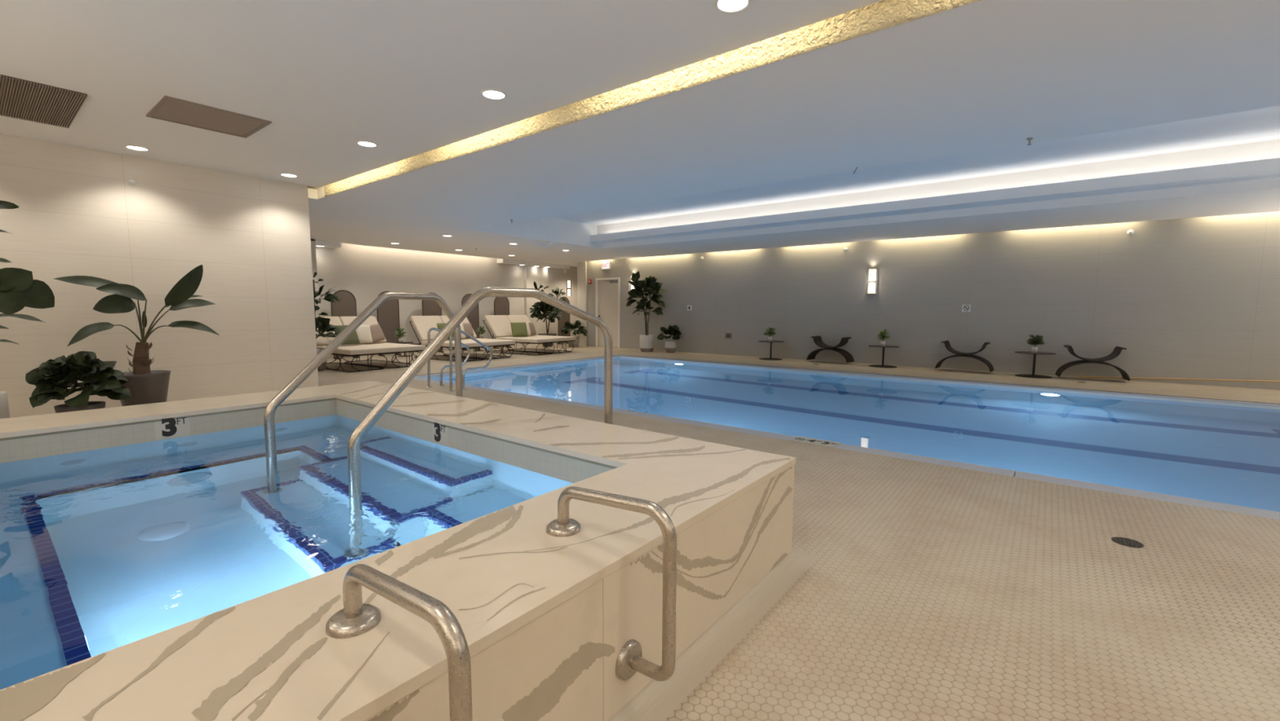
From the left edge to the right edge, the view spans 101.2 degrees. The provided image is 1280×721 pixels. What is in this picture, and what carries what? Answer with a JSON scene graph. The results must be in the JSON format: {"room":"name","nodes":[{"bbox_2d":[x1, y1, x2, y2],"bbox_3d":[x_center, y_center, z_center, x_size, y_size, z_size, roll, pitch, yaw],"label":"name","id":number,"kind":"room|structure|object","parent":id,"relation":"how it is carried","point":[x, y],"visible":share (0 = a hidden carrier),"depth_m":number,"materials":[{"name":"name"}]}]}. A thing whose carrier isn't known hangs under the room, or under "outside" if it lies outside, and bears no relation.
{"room":"spa","nodes":[
{"label":"spa","id":0,"kind":"room"},
{"bbox_2d":[53,400,106,413],"bbox_3d":[-5.304,0.544,4.990,0.340,0.260,0.340,5,7,38],"label":"pot","id":1,"kind":"object","parent":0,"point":[64,407],"depth_m":4.92,"materials":[{"name":"grey"}]},
{"bbox_2d":[0,133,318,417],"bbox_3d":[-6.692,-0.999,5.076,0.250,3.300,6.295,5,7,38],"label":"wall","id":2,"kind":"structure","parent":0,"point":[78,213],"depth_m":6.19,"materials":[{"name":"tile"}]},
{"bbox_2d":[127,179,135,185],"bbox_3d":[-5.745,-2.020,5.939,0.060,0.063,0.063,5,7,38],"label":"sprinkler","id":3,"kind":"object","parent":2,"relation":"attached to","point":[131,182],"visible":1,"depth_m":5.94,"materials":[{"name":"white plastic"}]},
{"bbox_2d":[310,239,319,316],"bbox_3d":[-8.203,-1.591,11.088,0.500,3.300,2.370,5,7,38],"label":"wall","id":4,"kind":"structure","parent":0,"point":[313,242],"depth_m":11.78,"materials":[{"name":"beige paint"}]},
{"bbox_2d":[0,0,883,187],"bbox_3d":[-1.149,-1.814,0.882,13.520,0.031,6.240,5,7,38],"label":"ceiling","id":5,"kind":"structure","parent":0,"point":[406,77],"depth_m":3.65,"materials":[{"name":"white paint"}]},
{"bbox_2d":[0,74,88,128],"bbox_3d":[-5.265,-2.133,4.190,1.280,0.014,1.065,5,7,38],"label":"ceiling vent","id":6,"kind":"object","parent":5,"relation":"in","point":[21,99],"visible":1,"depth_m":4.36,"materials":[{"name":"brown metal"}]},
{"bbox_2d":[124,144,150,151],"bbox_3d":[-5.398,-2.278,5.639,0.206,0.009,0.206,5,7,38],"label":"recessed light","id":7,"kind":"object","parent":5,"relation":"in","point":[128,146],"visible":1,"depth_m":5.64,"materials":[{"name":"white glass"}]},
{"bbox_2d":[146,95,271,137],"bbox_3d":[-3.890,-2.182,4.749,0.720,0.012,0.740,5,7,38],"label":"ceiling vent","id":8,"kind":"object","parent":5,"relation":"attached to","point":[169,108],"visible":1,"depth_m":4.72,"materials":[{"name":"brown metal"}]},
{"bbox_2d":[279,173,298,177],"bbox_3d":[-4.520,-2.383,6.764,0.206,0.009,0.206,5,7,38],"label":"recessed light","id":9,"kind":"object","parent":5,"relation":"in","point":[287,175],"visible":1,"depth_m":6.75,"materials":[{"name":"white"}]},
{"bbox_2d":[355,140,377,146],"bbox_3d":[-2.837,-2.248,5.460,0.206,0.009,0.206,5,7,38],"label":"recessed light","id":10,"kind":"object","parent":5,"relation":"in","point":[362,143],"visible":1,"depth_m":5.46,"materials":[{"name":"white"}]},
{"bbox_2d":[480,88,506,99],"bbox_3d":[-1.164,-2.115,4.182,0.206,0.009,0.206,5,7,38],"label":"recessed light","id":11,"kind":"object","parent":5,"relation":"in","point":[492,94],"visible":1,"depth_m":4.17,"materials":[{"name":"white"}]},
{"bbox_2d":[714,0,751,13],"bbox_3d":[0.515,-1.984,2.916,0.206,0.009,0.206,5,7,38],"label":"recessed light","id":12,"kind":"object","parent":5,"relation":"in","point":[723,6],"visible":1,"depth_m":2.94,"materials":[{"name":"white glass"}]},
{"bbox_2d":[315,240,569,268],"bbox_3d":[-4.954,-2.922,14.979,0.300,0.114,7.930,5,7,38],"label":"ceiling","id":13,"kind":"structure","parent":0,"point":[333,245],"depth_m":16.28,"materials":[{"name":"white paint"}]},
{"bbox_2d":[315,242,577,358],"bbox_3d":[-4.809,-2.021,15.669,0.200,3.300,9.400,5,7,38],"label":"wall","id":14,"kind":"structure","parent":0,"point":[366,272],"depth_m":14.06,"materials":[{"name":"beige paint"}]},
{"bbox_2d":[566,280,571,296],"bbox_3d":[-2.525,-2.533,18.456,0.159,0.542,0.220,5,7,38],"label":"wall sconce","id":15,"kind":"object","parent":14,"relation":"attached to","point":[568,282],"visible":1,"depth_m":18.39,"materials":[{"name":"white glass"}]},
{"bbox_2d":[524,265,548,345],"bbox_3d":[-3.396,-1.818,17.268,0.100,2.600,0.920,5,7,38],"label":"wall column","id":16,"kind":"structure","parent":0,"point":[538,274],"depth_m":17.13,"materials":[{"name":"beige paint"}]},
{"bbox_2d":[568,336,579,346],"bbox_3d":[-2.083,-0.588,16.471,0.380,0.320,0.380,5,7,38],"label":"pot","id":17,"kind":"object","parent":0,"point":[575,343],"depth_m":16.35,"materials":[{"name":"beige ceramic"}]},
{"bbox_2d":[577,262,586,346],"bbox_3d":[-1.756,-2.134,16.987,0.370,3.300,0.380,5,7,38],"label":"wall","id":18,"kind":"structure","parent":0,"point":[581,266],"depth_m":16.83,"materials":[{"name":"beige paint"}]},
{"bbox_2d":[307,0,1279,266],"bbox_3d":[2.023,-2.733,9.034,18.600,0.730,10.920,5,7,38],"label":"ceiling","id":19,"kind":"structure","parent":0,"point":[981,75],"depth_m":4.68,"materials":[{"name":"white paint"}]},
{"bbox_2d":[531,217,554,246],"bbox_3d":[-2.107,-2.812,11.444,0.006,0.660,0.660,5,7,38],"label":"trim","id":20,"kind":"structure","parent":19,"relation":"attached to","point":[544,217],"depth_m":11.47,"materials":[{"name":"white paint"}]},
{"bbox_2d":[324,0,980,196],"bbox_3d":[0.813,-2.242,3.369,13.520,0.662,0.001,5,7,38],"label":"ceiling light strip","id":21,"kind":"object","parent":19,"relation":"attached to","point":[885,14],"depth_m":3.71,"materials":[{"name":"gold metal"}]},
{"bbox_2d":[590,157,1279,243],"bbox_3d":[4.481,-2.499,8.501,14.040,0.150,0.470,5,7,38],"label":"cove","id":22,"kind":"structure","parent":19,"relation":"attached to","point":[1264,169],"depth_m":7.72,"materials":[{"name":"white paint"}]},
{"bbox_2d":[1026,137,1032,145],"bbox_3d":[3.388,-1.901,4.567,0.043,0.049,0.044,5,7,38],"label":"sprinkler head","id":23,"kind":"object","parent":19,"relation":"attached to","point":[1029,139],"visible":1,"depth_m":4.56},
{"bbox_2d":[317,342,1279,720],"bbox_3d":[0.140,0.511,6.941,18.600,0.001,17.000,5,7,38],"label":"floor","id":24,"kind":"structure","parent":0,"point":[932,592],"depth_m":2.22,"materials":[{"name":"tile"}]},
{"bbox_2d":[0,200,54,418],"bbox_3d":[-5.627,-0.426,4.581,0.745,2.266,0.380,-5,7,-41],"label":"fig tree","id":25,"kind":"object","parent":24,"relation":"on","point":[19,290],"visible":0.9,"depth_m":4.59,"materials":[{"name":"green plant"}]},
{"bbox_2d":[25,351,132,413],"bbox_3d":[-5.283,0.295,4.954,0.636,0.762,0.684,2,6,20],"label":"plant","id":26,"kind":"object","parent":24,"relation":"on","point":[52,378],"visible":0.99,"depth_m":4.86,"materials":[{"name":"green plant"}]},
{"bbox_2d":[53,264,219,406],"bbox_3d":[-5.339,-0.226,5.668,0.488,1.660,1.245,5,7,38],"label":"banana plant","id":27,"kind":"object","parent":24,"relation":"on","point":[147,386],"visible":0.93,"depth_m":5.59,"materials":[{"name":"green plant"}]},
{"bbox_2d":[312,271,342,371],"bbox_3d":[-6.077,-0.733,9.845,0.849,1.852,0.804,1,6,6],"label":"potted tree","id":28,"kind":"object","parent":24,"relation":"on","point":[322,324],"visible":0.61,"depth_m":9.86,"materials":[{"name":"green plant"}]},
{"bbox_2d":[330,289,359,359],"bbox_3d":[-6.889,-0.844,12.256,0.240,1.599,0.557,5,7,38],"label":"arched panel","id":29,"kind":"object","parent":24,"relation":"on","point":[347,306],"visible":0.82,"depth_m":12.21,"materials":[{"name":"brown"}]},
{"bbox_2d":[315,315,426,372],"bbox_3d":[-5.704,-0.392,10.766,2.057,0.997,1.560,4,7,33],"label":"lounger","id":30,"kind":"object","parent":24,"relation":"on","point":[381,347],"visible":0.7,"depth_m":10.56,"materials":[{"name":"beige fabric"}]},
{"bbox_2d":[315,316,342,346],"bbox_3d":[-6.452,-0.601,10.768,0.488,0.590,0.772,4,7,33],"label":"cushion","id":31,"kind":"object","parent":30,"relation":"on","point":[320,341],"depth_m":10.71,"materials":[{"name":"beige fabric"}]},
{"bbox_2d":[334,324,359,344],"bbox_3d":[-5.941,-0.521,10.634,0.300,0.380,0.430,3,6,28],"label":"throw pillow","id":32,"kind":"object","parent":30,"relation":"on","point":[353,338],"visible":0.48,"depth_m":10.58,"materials":[{"name":"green fabric"}]},
{"bbox_2d":[339,315,386,344],"bbox_3d":[-6.018,-0.663,11.423,0.488,0.590,0.772,4,7,33],"label":"cushion","id":33,"kind":"object","parent":30,"relation":"on","point":[371,320],"depth_m":11.42,"materials":[{"name":"beige fabric"}]},
{"bbox_2d":[355,324,373,342],"bbox_3d":[-5.853,-0.553,11.021,0.400,0.371,0.265,-5,8,-44],"label":"throw pillow","id":34,"kind":"object","parent":30,"relation":"on","point":[363,331],"visible":0.66,"depth_m":10.99,"materials":[{"name":"beige fabric"}]},
{"bbox_2d":[369,324,385,343],"bbox_3d":[-5.716,-0.582,11.293,0.260,0.408,0.430,3,6,25],"label":"throw pillow","id":35,"kind":"object","parent":30,"relation":"on","point":[377,335],"visible":0.76,"depth_m":11.26,"materials":[{"name":"beige fabric"}]},
{"bbox_2d":[377,291,401,356],"bbox_3d":[-6.253,-0.920,13.069,0.240,1.599,0.557,5,7,38],"label":"arched panel","id":36,"kind":"object","parent":24,"relation":"on","point":[388,313],"visible":0.52,"depth_m":13.08,"materials":[{"name":"brown"}]},
{"bbox_2d":[0,380,795,720],"bbox_3d":[-1.898,0.975,2.531,4.163,1.071,3.208,5,7,38],"label":"hot tub","id":37,"kind":"object","parent":24,"relation":"on","point":[156,564],"visible":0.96,"depth_m":1.78,"materials":[{"name":"stone"}]},
{"bbox_2d":[263,291,462,457],"bbox_3d":[-1.800,0.346,3.646,0.110,1.639,1.527,3,6,28],"label":"handrail","id":38,"kind":"object","parent":37,"relation":"attached to","point":[269,412],"visible":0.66,"depth_m":3.35,"materials":[{"name":"silver metal"}]},
{"bbox_2d":[325,564,472,720],"bbox_3d":[-0.483,0.690,1.051,0.478,0.542,0.108,5,7,38],"label":"grab bar","id":39,"kind":"object","parent":37,"relation":"attached to","point":[357,618],"visible":1,"depth_m":0.97,"materials":[{"name":"silver metal"}]},
{"bbox_2d":[346,286,612,497],"bbox_3d":[-0.753,0.425,2.886,1.588,1.639,0.110,-5,7,-42],"label":"handrail","id":40,"kind":"object","parent":37,"relation":"attached to","point":[359,432],"visible":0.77,"depth_m":2.63,"materials":[{"name":"silver metal"}]},
{"bbox_2d":[546,486,676,680],"bbox_3d":[-0.095,0.644,1.548,0.478,0.542,0.108,5,7,38],"label":"grab bar","id":41,"kind":"object","parent":37,"relation":"attached to","point":[629,660],"visible":1,"depth_m":1.45,"materials":[{"name":"silver metal"}]},
{"bbox_2d":[607,547,819,720],"bbox_3d":[-1.827,0.911,2.534,4.255,0.035,3.300,5,7,38],"label":"baseboard","id":42,"kind":"structure","parent":37,"relation":"attached to","point":[657,700],"depth_m":1.85,"materials":[{"name":"beige stone"}]},
{"bbox_2d":[395,342,413,356],"bbox_3d":[-5.797,-0.275,12.939,0.420,0.345,0.420,5,7,38],"label":"table","id":43,"kind":"object","parent":24,"relation":"on","point":[404,355],"visible":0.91,"depth_m":12.85,"materials":[{"name":"brown metal"}]},
{"bbox_2d":[394,327,406,342],"bbox_3d":[-5.849,-0.623,12.844,0.277,0.366,0.244,0,6,-1],"label":"potted plant","id":44,"kind":"object","parent":43,"relation":"on","point":[398,331],"visible":1,"depth_m":12.81,"materials":[{"name":"green plant"}]},
{"bbox_2d":[422,292,444,352],"bbox_3d":[-5.527,-1.007,13.996,0.240,1.599,0.557,5,7,38],"label":"arched panel","id":45,"kind":"object","parent":24,"relation":"on","point":[429,307],"visible":0.24,"depth_m":13.94,"materials":[{"name":"brown"}]},
{"bbox_2d":[425,327,470,387],"bbox_3d":[-2.961,-0.066,8.114,0.100,0.894,0.777,5,7,38],"label":"grab rail","id":46,"kind":"object","parent":24,"relation":"on","point":[443,367],"visible":0.83,"depth_m":8.02,"materials":[{"name":"silver metal"}]},
{"bbox_2d":[408,315,515,361],"bbox_3d":[-4.305,-0.572,12.684,2.057,0.997,1.560,4,7,34],"label":"lounger","id":47,"kind":"object","parent":24,"relation":"on","point":[422,324],"visible":0.69,"depth_m":12.49,"materials":[{"name":"beige fabric"}]},
{"bbox_2d":[410,315,443,341],"bbox_3d":[-5.054,-0.781,12.692,0.488,0.590,0.772,4,7,34],"label":"cushion","id":48,"kind":"object","parent":47,"relation":"on","point":[422,324],"depth_m":12.54,"materials":[{"name":"beige fabric"}]},
{"bbox_2d":[436,323,454,339],"bbox_3d":[-4.594,-0.698,12.518,0.300,0.380,0.430,3,6,28],"label":"throw pillow","id":49,"kind":"object","parent":47,"relation":"on","point":[440,326],"visible":0.2,"depth_m":12.37,"materials":[{"name":"green fabric"}]},
{"bbox_2d":[440,315,476,338],"bbox_3d":[-4.614,-0.843,13.344,0.488,0.590,0.772,4,7,34],"label":"cushion","id":50,"kind":"object","parent":47,"relation":"on","point":[444,319],"depth_m":13.23,"materials":[{"name":"beige fabric"}]},
{"bbox_2d":[459,323,466,337],"bbox_3d":[-4.506,-0.730,12.905,0.400,0.371,0.265,-5,8,-44],"label":"throw pillow","id":51,"kind":"object","parent":47,"relation":"on","point":[463,335],"visible":0.18,"depth_m":12.93,"materials":[{"name":"beige fabric"}]},
{"bbox_2d":[462,323,474,337],"bbox_3d":[-4.369,-0.759,13.177,0.259,0.352,0.380,3,6,30],"label":"throw pillow","id":52,"kind":"object","parent":47,"relation":"on","point":[468,328],"visible":0.64,"depth_m":13.14,"materials":[{"name":"beige fabric"}]},
{"bbox_2d":[447,329,493,391],"bbox_3d":[-2.503,-0.030,7.760,0.100,0.894,0.777,5,7,38],"label":"grab rail","id":53,"kind":"object","parent":24,"relation":"on","point":[462,331],"visible":0.8,"depth_m":7.67,"materials":[{"name":"silver metal"}]},
{"bbox_2d":[461,293,480,351],"bbox_3d":[-4.808,-1.093,14.915,0.240,1.599,0.557,5,7,38],"label":"arched panel","id":54,"kind":"object","parent":24,"relation":"on","point":[473,317],"visible":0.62,"depth_m":14.99,"materials":[{"name":"brown"}]},
{"bbox_2d":[493,297,511,348],"bbox_3d":[-4.141,-1.172,15.767,0.240,1.599,0.557,5,7,38],"label":"arched panel","id":55,"kind":"object","parent":24,"relation":"on","point":[501,304],"visible":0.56,"depth_m":15.71,"materials":[{"name":"brown"}]},
{"bbox_2d":[482,315,575,355],"bbox_3d":[-3.051,-0.731,14.379,2.057,0.997,1.560,4,7,32],"label":"lounger","id":56,"kind":"object","parent":24,"relation":"on","point":[500,325],"visible":0.76,"depth_m":14.19,"materials":[{"name":"beige fabric"}]},
{"bbox_2d":[484,315,512,337],"bbox_3d":[-3.800,-0.938,14.362,0.488,0.590,0.772,4,7,32],"label":"cushion","id":57,"kind":"object","parent":56,"relation":"on","point":[500,326],"depth_m":14.26,"materials":[{"name":"beige fabric"}]},
{"bbox_2d":[510,322,528,337],"bbox_3d":[-3.266,-0.837,14.216,0.430,0.380,0.300,-3,6,-30],"label":"throw pillow","id":58,"kind":"object","parent":56,"relation":"on","point":[518,329],"visible":1,"depth_m":14.13,"materials":[{"name":"green fabric"}]},
{"bbox_2d":[506,315,537,335],"bbox_3d":[-3.383,-1.001,15.028,0.488,0.590,0.772,4,7,32],"label":"cushion","id":59,"kind":"object","parent":56,"relation":"on","point":[512,318],"depth_m":15.04,"materials":[{"name":"beige fabric"}]},
{"bbox_2d":[525,322,531,335],"bbox_3d":[-3.228,-0.863,14.540,0.400,0.371,0.265,-5,8,-44],"label":"throw pillow","id":60,"kind":"object","parent":56,"relation":"on","point":[526,323],"visible":0.26,"depth_m":14.55,"materials":[{"name":"beige fabric"}]},
{"bbox_2d":[528,322,536,335],"bbox_3d":[-3.116,-0.889,14.781,0.259,0.352,0.380,3,6,30],"label":"throw pillow","id":61,"kind":"object","parent":56,"relation":"on","point":[531,326],"visible":0.59,"depth_m":14.76,"materials":[{"name":"beige fabric"}]},
{"bbox_2d":[528,281,566,346],"bbox_3d":[-2.878,-1.446,16.476,1.131,2.019,1.160,0,6,-8],"label":"potted tree","id":62,"kind":"object","parent":24,"relation":"on","point":[544,307],"visible":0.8,"depth_m":16.32,"materials":[{"name":"green plant"}]},
{"bbox_2d":[556,296,569,344],"bbox_3d":[-2.571,-1.360,17.774,0.240,1.599,0.557,5,7,38],"label":"arched panel","id":63,"kind":"object","parent":24,"relation":"on","point":[561,322],"visible":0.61,"depth_m":17.75,"materials":[{"name":"brown"}]},
{"bbox_2d":[560,320,587,346],"bbox_3d":[-2.067,-0.839,16.404,0.862,0.831,0.699,-2,6,-25],"label":"bush","id":64,"kind":"object","parent":24,"relation":"on","point":[577,324],"visible":0.96,"depth_m":16.34,"materials":[{"name":"green plant"}]},
{"bbox_2d":[626,271,666,351],"bbox_3d":[0.140,-1.379,14.741,1.242,2.250,0.890,5,7,38],"label":"fig tree","id":65,"kind":"object","parent":24,"relation":"on","point":[649,285],"visible":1,"depth_m":14.61,"materials":[{"name":"green plant"}]},
{"bbox_2d":[657,324,683,352],"bbox_3d":[0.835,-0.603,14.468,0.726,0.766,0.613,1,6,6],"label":"bush","id":66,"kind":"object","parent":24,"relation":"on","point":[670,346],"visible":1,"depth_m":14.34,"materials":[{"name":"green plant"}]},
{"bbox_2d":[664,341,675,352],"bbox_3d":[0.840,-0.371,14.484,0.319,0.300,0.319,5,7,38],"label":"pot","id":67,"kind":"object","parent":24,"relation":"on","point":[670,346],"depth_m":14.37,"materials":[{"name":"white ceramic"}]},
{"bbox_2d":[758,340,784,359],"bbox_3d":[3.155,-0.250,12.659,0.600,0.435,0.600,5,7,38],"label":"side table","id":68,"kind":"object","parent":24,"relation":"on","point":[770,357],"visible":0.97,"depth_m":12.63,"materials":[{"name":"brown metal"}]},
{"bbox_2d":[764,327,775,341],"bbox_3d":[3.136,-0.631,12.599,0.288,0.335,0.290,5,7,38],"label":"potted plant","id":69,"kind":"object","parent":68,"relation":"on","point":[770,331],"visible":1,"depth_m":12.57,"materials":[{"name":"green plant"}]},
{"bbox_2d":[806,335,854,362],"bbox_3d":[4.310,-0.266,11.881,0.940,0.548,0.400,5,7,42],"label":"stool","id":70,"kind":"object","parent":24,"relation":"on","point":[818,340],"visible":1,"depth_m":11.79,"materials":[{"name":"black metal"}]},
{"bbox_2d":[413,355,1279,519],"bbox_3d":[2.660,1.067,7.535,12.680,1.202,5.870,5,7,38],"label":"swimming pool","id":71,"kind":"object","parent":24,"relation":"in","point":[1215,454],"visible":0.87,"depth_m":5.98,"materials":[{"name":"liquid"}]},
{"bbox_2d":[868,345,899,368],"bbox_3d":[5.147,-0.090,11.115,0.600,0.435,0.600,5,7,38],"label":"side table","id":72,"kind":"object","parent":24,"relation":"on","point":[882,365],"visible":0.98,"depth_m":11.07,"materials":[{"name":"brown metal"}]},
{"bbox_2d":[877,328,890,346],"bbox_3d":[5.123,-0.482,11.047,0.254,0.359,0.251,5,7,38],"label":"potted plant","id":73,"kind":"object","parent":72,"relation":"on","point":[882,335],"visible":1,"depth_m":11.03,"materials":[{"name":"green plant"}]},
{"bbox_2d":[934,340,994,372],"bbox_3d":[6.338,-0.097,10.246,0.940,0.548,0.400,5,7,39],"label":"stool","id":74,"kind":"object","parent":24,"relation":"on","point":[947,344],"visible":1,"depth_m":10.14,"materials":[{"name":"black metal"}]},
{"bbox_2d":[1014,351,1056,377],"bbox_3d":[7.167,0.072,9.550,0.600,0.435,0.600,5,7,38],"label":"side table","id":75,"kind":"object","parent":24,"relation":"on","point":[1033,375],"visible":0.98,"depth_m":9.52,"materials":[{"name":"brown metal"}]},
{"bbox_2d":[1026,334,1044,352],"bbox_3d":[7.155,-0.303,9.509,0.276,0.320,0.299,5,7,38],"label":"potted plant","id":76,"kind":"object","parent":75,"relation":"on","point":[1038,340],"visible":1,"depth_m":9.46,"materials":[{"name":"green plant"}]},
{"bbox_2d":[1055,344,1129,380],"bbox_3d":[7.829,0.022,9.091,0.940,0.548,0.400,4,7,32],"label":"stool","id":77,"kind":"object","parent":24,"relation":"on","point":[1116,352],"visible":1,"depth_m":9.00,"materials":[{"name":"black metal"}]},
{"bbox_2d":[1111,536,1144,547],"bbox_3d":[2.504,0.933,2.699,0.124,0.004,0.124,5,7,38],"label":"floor drain","id":78,"kind":"object","parent":24,"relation":"on","point":[1128,542],"visible":1,"depth_m":2.69,"materials":[{"name":"grey metal"}]},
{"bbox_2d":[1077,375,1279,382],"bbox_3d":[9.111,0.310,8.477,3.151,0.185,0.024,5,7,38],"label":"baseboard","id":79,"kind":"structure","parent":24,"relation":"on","point":[1077,375],"depth_m":8.58,"materials":[{"name":"beige stone"}]},
{"bbox_3d":[-4.497,-0.438,14.681,0.420,0.345,0.420,5,7,38],"label":"table","id":80,"kind":"object","parent":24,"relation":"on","visible":0},
{"bbox_2d":[476,325,485,338],"bbox_3d":[-4.431,-0.788,14.665,0.246,0.355,0.279,-1,6,-15],"label":"potted plant","id":81,"kind":"object","parent":80,"relation":"on","point":[480,329],"visible":0.98,"depth_m":14.63,"materials":[{"name":"green plant"}]},
{"bbox_2d":[551,105,1279,225],"bbox_3d":[3.377,-2.705,7.055,14.040,0.001,3.690,5,7,38],"label":"light","id":82,"kind":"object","parent":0,"point":[1263,124],"depth_m":7.28,"materials":[{"name":"white paint"}]},
{"bbox_2d":[586,211,1279,390],"bbox_3d":[5.070,-1.587,11.710,16.920,3.300,0.300,5,7,38],"label":"wall","id":83,"kind":"structure","parent":0,"point":[1195,297],"depth_m":10.04,"materials":[{"name":"paint"}]},
{"bbox_2d":[601,261,610,269],"bbox_3d":[-1.041,-2.917,16.136,0.340,0.240,0.064,5,7,38],"label":"exit sign","id":84,"kind":"object","parent":83,"relation":"attached to","point":[605,264],"visible":1,"depth_m":16.09,"materials":[{"name":"white plastic"}]},
{"bbox_2d":[595,277,619,347],"bbox_3d":[-0.979,-1.481,16.307,0.990,2.140,0.130,5,7,38],"label":"door","id":85,"kind":"structure","parent":83,"relation":"in","point":[607,289],"depth_m":16.29,"materials":[{"name":"beige paint"}]},
{"bbox_2d":[628,275,634,291],"bbox_3d":[-0.194,-2.237,15.533,0.220,0.542,0.159,5,7,38],"label":"wall sconce","id":86,"kind":"object","parent":83,"relation":"attached to","point":[632,286],"visible":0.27,"depth_m":15.50,"materials":[{"name":"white glass"}]},
{"bbox_2d":[687,304,691,310],"bbox_3d":[1.360,-1.451,14.430,0.144,0.151,0.008,5,7,38],"label":"sign","id":87,"kind":"object","parent":83,"relation":"attached to","point":[689,307],"visible":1,"depth_m":14.43,"materials":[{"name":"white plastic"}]},
{"bbox_2d":[724,332,732,338],"bbox_3d":[2.318,-0.646,13.753,0.210,0.170,0.012,5,7,38],"label":"wall plate","id":88,"kind":"object","parent":83,"relation":"attached to","point":[727,335],"visible":1,"depth_m":13.74,"materials":[{"name":"grey plastic"}]},
{"bbox_2d":[865,268,878,293],"bbox_3d":[5.067,-1.725,11.464,0.220,0.542,0.159,5,7,38],"label":"wall sconce","id":89,"kind":"object","parent":83,"relation":"attached to","point":[873,273],"visible":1,"depth_m":11.42,"materials":[{"name":"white glass"}]},
{"bbox_2d":[961,304,970,311],"bbox_3d":[6.492,-1.036,10.453,0.144,0.144,0.007,5,7,38],"label":"sign","id":90,"kind":"object","parent":83,"relation":"attached to","point":[966,308],"visible":1,"depth_m":10.45,"materials":[{"name":"white plastic"}]},
{"bbox_2d":[1127,229,1133,235],"bbox_3d":[8.300,-2.172,8.883,0.090,0.090,0.085,5,7,38],"label":"sprinkler","id":91,"kind":"object","parent":83,"relation":"attached to","point":[1130,232],"visible":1,"depth_m":8.90,"materials":[{"name":"white plastic"}]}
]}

